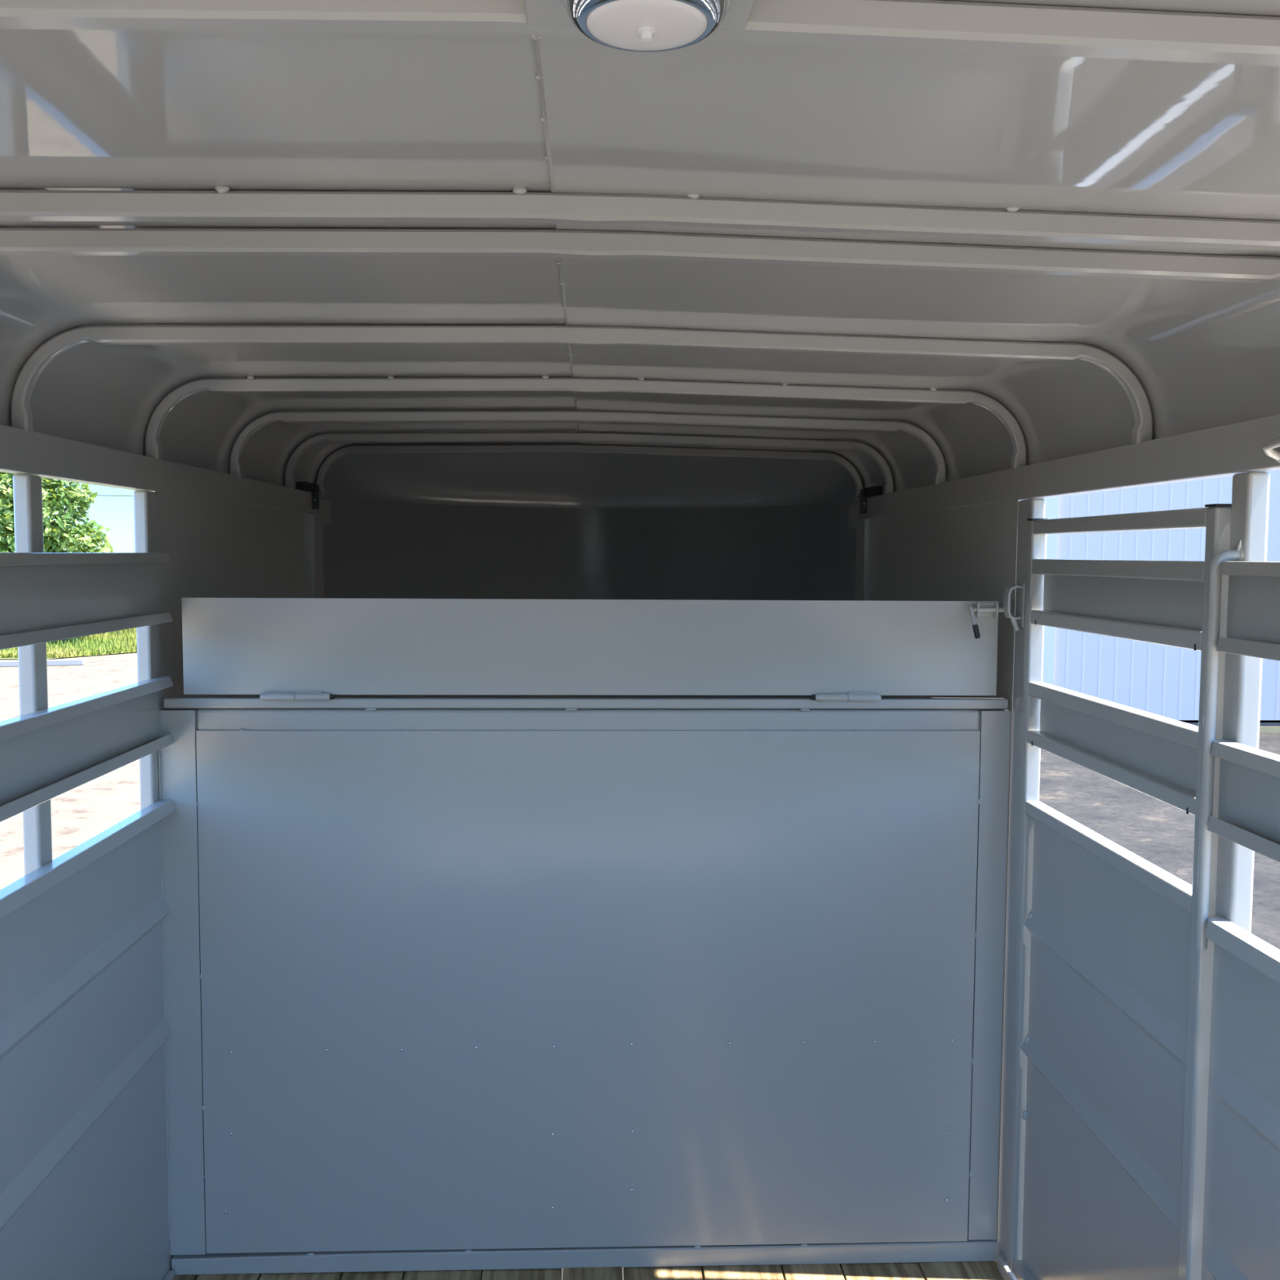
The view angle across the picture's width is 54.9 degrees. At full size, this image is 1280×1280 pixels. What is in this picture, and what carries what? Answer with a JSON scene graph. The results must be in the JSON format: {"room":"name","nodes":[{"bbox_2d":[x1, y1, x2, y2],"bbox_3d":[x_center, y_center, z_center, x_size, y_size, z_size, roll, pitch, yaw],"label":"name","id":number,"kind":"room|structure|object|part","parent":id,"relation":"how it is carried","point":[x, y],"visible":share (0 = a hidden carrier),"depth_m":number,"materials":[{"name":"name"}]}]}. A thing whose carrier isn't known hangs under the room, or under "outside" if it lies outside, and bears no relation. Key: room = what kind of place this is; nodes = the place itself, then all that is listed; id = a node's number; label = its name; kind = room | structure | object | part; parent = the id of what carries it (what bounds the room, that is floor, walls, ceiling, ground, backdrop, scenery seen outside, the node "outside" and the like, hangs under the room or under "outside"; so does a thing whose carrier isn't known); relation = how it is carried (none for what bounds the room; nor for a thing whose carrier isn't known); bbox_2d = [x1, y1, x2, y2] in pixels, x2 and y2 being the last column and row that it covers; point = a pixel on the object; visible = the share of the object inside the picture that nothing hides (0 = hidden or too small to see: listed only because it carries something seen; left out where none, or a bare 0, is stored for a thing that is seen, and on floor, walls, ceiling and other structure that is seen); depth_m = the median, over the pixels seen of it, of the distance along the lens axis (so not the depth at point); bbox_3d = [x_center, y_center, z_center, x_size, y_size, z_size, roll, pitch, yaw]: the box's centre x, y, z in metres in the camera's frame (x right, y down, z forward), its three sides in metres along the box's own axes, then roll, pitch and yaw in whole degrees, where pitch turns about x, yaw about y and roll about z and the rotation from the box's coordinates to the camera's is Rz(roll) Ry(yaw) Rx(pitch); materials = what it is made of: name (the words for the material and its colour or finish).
{"room":"cargo space","nodes":[
{"label":"cargo space","id":0,"kind":"room"},
{"bbox_2d":[88,494,133,496],"bbox_3d":[-18.401,-4.791,61.144,48.266,5.500,0.280,0,4,-2],"label":"overhead wire","id":1,"kind":"object","parent":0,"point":[89,495],"visible":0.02,"depth_m":60.68,"materials":[{"name":"grey metal"}]},
{"bbox_2d":[0,491,331,1279],"bbox_3d":[-1.033,0.589,1.887,0.066,1.880,5.560,0,4,-3],"label":"wall","id":2,"kind":"structure","parent":0,"point":[85,1029],"depth_m":2.45,"materials":[{"name":"grey metal"}]},
{"bbox_2d":[13,474,52,875],"bbox_3d":[-1.072,0.608,2.209,0.030,1.796,0.053,0,4,-2],"label":"wall post","id":3,"kind":"object","parent":2,"relation":"attached to","point":[27,488],"visible":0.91,"depth_m":2.15,"materials":[{"name":"grey metal"}]},
{"bbox_2d":[0,552,172,649],"bbox_3d":[-0.985,0.011,0.917,0.036,0.153,3.703,0,4,-2],"label":"side slat","id":4,"kind":"object","parent":2,"relation":"attached to","point":[45,597],"visible":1,"depth_m":2.28,"materials":[{"name":"grey paint"}]},
{"bbox_2d":[0,675,174,822],"bbox_3d":[-0.986,0.284,0.934,0.036,0.148,3.700,0,4,-2],"label":"side slat","id":5,"kind":"object","parent":2,"relation":"attached to","point":[47,753],"visible":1,"depth_m":2.28,"materials":[{"name":"grey paint"}]},
{"bbox_2d":[133,490,160,809],"bbox_3d":[-1.095,0.568,2.777,0.030,1.796,0.071,0,4,-2],"label":"wall post","id":6,"kind":"object","parent":2,"relation":"attached to","point":[145,502],"visible":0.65,"depth_m":2.71,"materials":[{"name":"grey metal"}]},
{"bbox_2d":[0,424,311,513],"bbox_3d":[-1.051,-0.292,1.659,0.036,0.074,5.230,0,4,-2],"label":"side rail","id":7,"kind":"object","parent":2,"relation":"attached to","point":[21,452],"depth_m":2.56,"materials":[{"name":"grey metal"}]},
{"bbox_2d":[163,1270,174,1279],"bbox_3d":[-1.004,1.583,1.005,0.015,0.020,3.660,0,4,-2],"label":"baseboard","id":8,"kind":"structure","parent":2,"relation":"attached to","point":[170,1275],"depth_m":2.81,"materials":[{"name":"grey paint"}]},
{"bbox_2d":[297,481,319,509],"bbox_3d":[-1.131,-0.492,4.197,0.042,0.086,0.165,0,4,-2],"label":"bracket","id":9,"kind":"object","parent":2,"relation":"attached to","point":[313,488],"visible":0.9,"depth_m":4.26,"materials":[{"name":"black metal"}]},
{"bbox_3d":[-1.134,-0.521,4.189,0.030,0.028,0.152,0,4,-2],"label":"arm","id":10,"kind":"part","parent":9,"relation":"part of","materials":[{"name":"black metal"}]},
{"bbox_3d":[-1.134,-0.496,4.273,0.042,0.084,0.013,0,4,-2],"label":"plate","id":11,"kind":"part","parent":9,"relation":"part of","materials":[{"name":"black metal"}]},
{"bbox_2d":[308,513,317,598],"bbox_3d":[-1.148,0.461,4.311,0.047,1.795,0.040,0,4,-2],"label":"trim","id":12,"kind":"structure","parent":2,"relation":"attached to","point":[313,517],"depth_m":4.24,"materials":[{"name":"grey paint"}]},
{"bbox_2d":[160,597,1010,1275],"bbox_3d":[-0.114,0.687,2.821,1.930,1.560,0.085,0,4,-2],"label":"gate","id":13,"kind":"object","parent":2,"relation":"attached to","point":[451,983],"visible":1,"depth_m":2.83,"materials":[{"name":"grey metal"}]},
{"bbox_3d":[-0.117,1.441,2.896,1.926,0.046,0.042,0,4,-2],"label":"rail","id":14,"kind":"part","parent":13,"relation":"part of","materials":[{"name":"grey metal"}]},
{"bbox_3d":[-0.110,0.143,2.805,1.910,0.023,0.038,0,4,-2],"label":"cap rail","id":15,"kind":"part","parent":13,"relation":"part of","materials":[{"name":"grey metal"}]},
{"bbox_3d":[-0.107,0.184,2.812,1.780,0.054,0.030,0,4,-2],"label":"rail","id":16,"kind":"part","parent":13,"relation":"part of","materials":[{"name":"grey metal"}]},
{"bbox_3d":[0.749,-0.053,2.778,0.015,0.055,0.030,-1,4,-21],"label":"latch lever","id":17,"kind":"part","parent":13,"relation":"part of","materials":[{"name":"grey paint"}]},
{"bbox_2d":[173,1261,1003,1279],"bbox_3d":[-0.104,1.508,2.535,1.995,0.041,6.650,0,4,-2],"label":"floor","id":18,"kind":"structure","parent":0,"point":[957,1270],"depth_m":2.86,"materials":[{"name":"brown wood"}]},
{"bbox_2d":[318,444,861,697],"bbox_3d":[-0.201,0.274,5.097,2.004,2.069,1.266,0,4,-2],"label":"wall","id":19,"kind":"structure","parent":0,"point":[442,526],"depth_m":5.35,"materials":[{"name":"grey metal"}]},
{"bbox_2d":[0,0,1279,495],"bbox_3d":[-0.071,-0.430,1.833,2.006,0.202,5.520,0,4,-2],"label":"ceiling","id":20,"kind":"structure","parent":0,"point":[81,109],"depth_m":1.35,"materials":[{"name":"grey paint"}]},
{"bbox_2d":[10,325,1152,444],"bbox_3d":[-0.083,-0.449,2.156,1.992,0.194,0.028,0,4,-2],"label":"bow","id":21,"kind":"object","parent":20,"relation":"attached to","point":[21,415],"visible":0.99,"depth_m":2.14,"materials":[{"name":"grey paint"}]},
{"bbox_2d":[145,375,1026,469],"bbox_3d":[-0.108,-0.496,2.789,1.992,0.199,0.032,0,4,-2],"label":"bow","id":22,"kind":"object","parent":20,"relation":"attached to","point":[250,384],"visible":0.98,"depth_m":2.77,"materials":[{"name":"grey paint"}]},
{"bbox_2d":[229,410,946,484],"bbox_3d":[-0.133,-0.539,3.432,1.992,0.194,0.028,0,4,-2],"label":"bow","id":23,"kind":"object","parent":20,"relation":"attached to","point":[584,416],"visible":0.98,"depth_m":3.41,"materials":[{"name":"grey paint"}]},
{"bbox_2d":[284,432,893,494],"bbox_3d":[-0.157,-0.581,4.040,1.992,0.194,0.028,0,4,-2],"label":"bow","id":24,"kind":"object","parent":20,"relation":"attached to","point":[888,487],"visible":0.98,"depth_m":4.02,"materials":[{"name":"grey paint"}]},
{"bbox_2d":[315,444,863,500],"bbox_3d":[-0.174,-0.613,4.489,1.992,0.194,0.028,0,4,-2],"label":"bow","id":25,"kind":"object","parent":20,"relation":"attached to","point":[571,448],"visible":0.98,"depth_m":4.47,"materials":[{"name":"grey paint"}]},
{"bbox_2d":[524,0,753,52],"bbox_3d":[0.002,-0.409,0.746,0.152,0.080,0.224,0,4,-2],"label":"dome light","id":26,"kind":"object","parent":20,"relation":"attached to","point":[630,25],"visible":1,"depth_m":0.76,"materials":[{"name":"frosted glass"},{"name":"chrome"}]},
{"bbox_3d":[0.002,-0.433,0.744,0.152,0.032,0.224,0,4,-2],"label":"mounting plate","id":27,"kind":"part","parent":26,"relation":"part of","materials":[{"name":"grey paint"}]},
{"bbox_2d":[637,26,656,42],"bbox_3d":[0.004,-0.375,0.762,0.012,0.008,0.012,0,4,-2],"label":"switch","id":28,"kind":"object","parent":26,"relation":"attached to","point":[645,34],"depth_m":0.76,"materials":[{"name":"white plastic"}]},
{"bbox_2d":[0,0,1279,66],"bbox_3d":[-0.033,-0.359,0.872,1.992,0.194,0.028,0,4,-2],"label":"bow","id":29,"kind":"object","parent":20,"relation":"attached to","point":[914,24],"visible":0.86,"depth_m":0.86,"materials":[{"name":"grey paint"}]},
{"bbox_2d":[0,185,1279,250],"bbox_3d":[-0.052,-0.396,1.366,1.992,0.200,0.032,0,4,-2],"label":"bow","id":30,"kind":"object","parent":20,"relation":"attached to","point":[221,205],"visible":1,"depth_m":1.35,"materials":[{"name":"grey paint"}]},
{"bbox_2d":[0,227,1279,283],"bbox_3d":[-0.059,-0.404,1.523,1.992,0.194,0.028,0,4,-2],"label":"bow","id":31,"kind":"object","parent":20,"relation":"attached to","point":[578,244],"visible":1,"depth_m":1.51,"materials":[{"name":"grey paint"}]},
{"bbox_2d":[848,494,1279,1279],"bbox_3d":[0.881,0.594,1.962,0.057,1.880,5.560,0,4,-2],"label":"wall","id":32,"kind":"structure","parent":0,"point":[967,553],"depth_m":1.87,"materials":[{"name":"grey metal"}]},
{"bbox_2d":[861,519,870,600],"bbox_3d":[0.803,0.469,4.388,0.047,1.791,0.040,0,4,-2],"label":"trim","id":33,"kind":"structure","parent":32,"relation":"attached to","point":[866,522],"depth_m":4.32,"materials":[{"name":"grey paint"}]},
{"bbox_2d":[859,485,881,512],"bbox_3d":[0.801,-0.486,4.273,0.042,0.086,0.165,0,4,-2],"label":"bracket","id":34,"kind":"object","parent":32,"relation":"attached to","point":[866,492],"visible":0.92,"depth_m":4.32,"materials":[{"name":"black metal"}]},
{"bbox_3d":[0.798,-0.490,4.349,0.042,0.084,0.013,0,4,-2],"label":"plate","id":35,"kind":"part","parent":34,"relation":"part of","materials":[{"name":"black metal"}]},
{"bbox_3d":[0.805,-0.515,4.265,0.030,0.028,0.152,0,4,-2],"label":"arm","id":36,"kind":"part","parent":34,"relation":"part of","materials":[{"name":"black metal"}]},
{"bbox_2d":[997,1254,1017,1279],"bbox_3d":[0.922,1.582,1.070,0.033,0.035,3.640,0,4,-2],"label":"baseboard","id":37,"kind":"structure","parent":32,"relation":"attached to","point":[1005,1272],"depth_m":2.84,"materials":[{"name":"grey paint"}]},
{"bbox_2d":[998,498,1045,1259],"bbox_3d":[0.872,0.579,2.822,0.032,1.791,0.093,0,4,-2],"label":"wall post","id":38,"kind":"object","parent":32,"relation":"attached to","point":[1032,508],"visible":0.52,"depth_m":2.83,"materials":[{"name":"grey metal"}]},
{"bbox_2d":[1003,582,1026,631],"bbox_3d":[0.842,-0.074,2.772,0.037,0.109,0.042,0,4,-2],"label":"latch keeper","id":39,"kind":"object","parent":38,"relation":"attached to","point":[1017,621],"visible":1,"depth_m":2.76,"materials":[{"name":"grey paint"}]},
{"bbox_3d":[0.857,-0.079,2.773,0.005,0.100,0.042,0,4,-2],"label":"backing plate","id":40,"kind":"part","parent":39,"relation":"part of","materials":[{"name":"grey paint"}]},
{"bbox_2d":[866,413,1279,518],"bbox_3d":[0.919,-0.281,1.737,0.036,0.075,5.230,0,4,-2],"label":"side rail","id":41,"kind":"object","parent":32,"relation":"attached to","point":[1232,449],"depth_m":2.28,"materials":[{"name":"grey metal"}]},
{"bbox_2d":[1007,503,1231,1279],"bbox_3d":[0.874,0.610,2.343,0.036,1.696,0.820,0,4,-2],"label":"door","id":42,"kind":"structure","parent":32,"relation":"in","point":[1113,987],"depth_m":2.30,"materials":[{"name":"grey paint"}]},
{"bbox_3d":[0.870,1.436,2.402,0.033,0.030,0.754,0,4,-2],"label":"rail","id":43,"kind":"part","parent":42,"relation":"part of","materials":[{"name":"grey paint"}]},
{"bbox_3d":[0.870,0.915,2.365,0.018,1.014,0.751,0,4,-2],"label":"panel","id":44,"kind":"part","parent":42,"relation":"part of","materials":[{"name":"grey paint"}]},
{"bbox_3d":[0.875,0.394,2.329,0.033,0.031,0.754,0,4,-2],"label":"rail","id":45,"kind":"part","parent":42,"relation":"part of","materials":[{"name":"grey metal"}]},
{"bbox_3d":[0.876,0.237,2.318,0.033,0.029,0.754,0,4,-2],"label":"rail","id":46,"kind":"part","parent":42,"relation":"part of","materials":[{"name":"grey metal"}]},
{"bbox_3d":[0.877,0.132,2.311,0.033,0.031,0.754,0,4,-2],"label":"rail","id":47,"kind":"part","parent":42,"relation":"part of","materials":[{"name":"grey metal"}]},
{"bbox_3d":[0.878,-0.024,2.300,0.033,0.031,0.754,0,4,-2],"label":"rail","id":48,"kind":"part","parent":42,"relation":"part of","materials":[{"name":"grey metal"}]},
{"bbox_3d":[0.879,-0.133,2.292,0.033,0.033,0.754,0,4,-2],"label":"rail","id":49,"kind":"part","parent":42,"relation":"part of","materials":[{"name":"grey metal"}]},
{"bbox_3d":[0.886,0.185,2.313,0.002,0.075,0.740,0,4,-2],"label":"slat panel","id":50,"kind":"part","parent":42,"relation":"part of","materials":[{"name":"grey paint"}]},
{"bbox_3d":[0.879,-0.217,2.286,0.033,0.031,0.754,0,4,-2],"label":"rail","id":51,"kind":"part","parent":42,"relation":"part of","materials":[{"name":"grey metal"}]},
{"bbox_3d":[0.888,-0.078,2.295,0.002,0.077,0.740,0,4,-2],"label":"slat panel","id":52,"kind":"part","parent":42,"relation":"part of","materials":[{"name":"grey paint"}]},
{"bbox_2d":[1200,471,1270,1279],"bbox_3d":[0.909,0.643,1.906,0.034,1.791,0.052,0,4,-2],"label":"wall post","id":53,"kind":"object","parent":32,"relation":"attached to","point":[1250,490],"visible":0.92,"depth_m":1.86,"materials":[{"name":"grey metal"}]},
{"bbox_2d":[1195,539,1244,950],"bbox_3d":[0.880,0.162,1.870,0.048,0.626,0.024,2,4,23],"label":"rod","id":54,"kind":"object","parent":53,"relation":"attached to","point":[1215,579],"visible":0.89,"depth_m":1.87,"materials":[{"name":"grey paint"}]},
{"bbox_2d":[1207,737,1279,862],"bbox_3d":[0.927,0.314,0.529,0.036,0.135,2.738,0,4,-2],"label":"side slat","id":55,"kind":"object","parent":32,"relation":"attached to","point":[1249,806],"visible":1,"depth_m":1.79,"materials":[{"name":"grey paint"}]},
{"bbox_2d":[1216,560,1279,661],"bbox_3d":[0.929,0.043,0.507,0.036,0.134,2.732,0,4,-2],"label":"side slat","id":56,"kind":"object","parent":32,"relation":"attached to","point":[1253,630],"visible":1,"depth_m":1.78,"materials":[{"name":"grey paint"}]},
{"bbox_2d":[1262,437,1279,462],"bbox_3d":[0.888,-0.257,1.619,0.042,0.031,0.247,0,4,-2],"label":"handle","id":57,"kind":"object","parent":32,"relation":"attached to","point":[1268,447],"visible":1,"depth_m":1.71,"materials":[{"name":"grey paint"}]},
{"label":"outside","id":58,"kind":"structure","parent":0,"visible":0},
{"bbox_2d":[0,627,137,658],"bbox_3d":[-33.975,-1.546,49.728,56.000,0.001,58.000,0,4,-2],"label":"turf","id":59,"kind":"structure","parent":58,"point":[129,628],"depth_m":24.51,"materials":[{"name":"plant"}]},
{"bbox_2d":[0,471,113,552],"bbox_3d":[-14.693,-2.536,29.286,3.932,5.309,3.216,-3,5,-38],"label":"leafy tree","id":60,"kind":"object","parent":59,"relation":"on","point":[71,496],"visible":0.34,"depth_m":28.87,"materials":[{"name":"green plant"}]},
{"bbox_2d":[48,635,84,644],"bbox_3d":[-13.359,-0.560,27.003,3.283,1.732,1.686,0,4,-2],"label":"leafy shrub","id":61,"kind":"object","parent":59,"relation":"on","point":[73,638],"visible":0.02,"depth_m":26.91,"materials":[{"name":"green plant"}]},
{"bbox_2d":[66,542,102,552],"bbox_3d":[-13.363,-1.132,29.921,2.854,2.461,1.786,-2,5,-30],"label":"leafy shrub","id":62,"kind":"object","parent":59,"relation":"on","point":[84,545],"visible":0.02,"depth_m":29.87,"materials":[{"name":"green plant"}]},
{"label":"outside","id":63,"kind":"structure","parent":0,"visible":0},
{"bbox_2d":[0,652,1279,1279],"bbox_3d":[-2.350,-2.059,59.957,240.000,0.001,280.000,0,4,-2],"label":"ground","id":64,"kind":"structure","parent":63,"point":[1158,832],"depth_m":10.41,"materials":[{"name":"grey concrete"}]},
{"bbox_2d":[0,658,84,666],"bbox_3d":[-12.272,0.447,22.576,3.812,0.110,0.180,-1,4,-19],"label":"concrete curb","id":65,"kind":"object","parent":64,"relation":"on","point":[66,661],"visible":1,"depth_m":22.96,"materials":[{"name":"grey concrete"}]},
{"bbox_2d":[1042,470,1279,732],"bbox_3d":[11.793,-1.758,19.634,14.900,5.200,9.030,0,4,-2],"label":"metal building","id":66,"kind":"structure","parent":64,"relation":"on","point":[1162,680],"depth_m":15.01,"materials":[{"name":"white"}]},
{"bbox_3d":[4.609,-1.780,19.352,0.520,5.200,9.030,0,4,-2],"label":"corner trim","id":67,"kind":"part","parent":66,"relation":"part of","materials":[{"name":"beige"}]}
]}

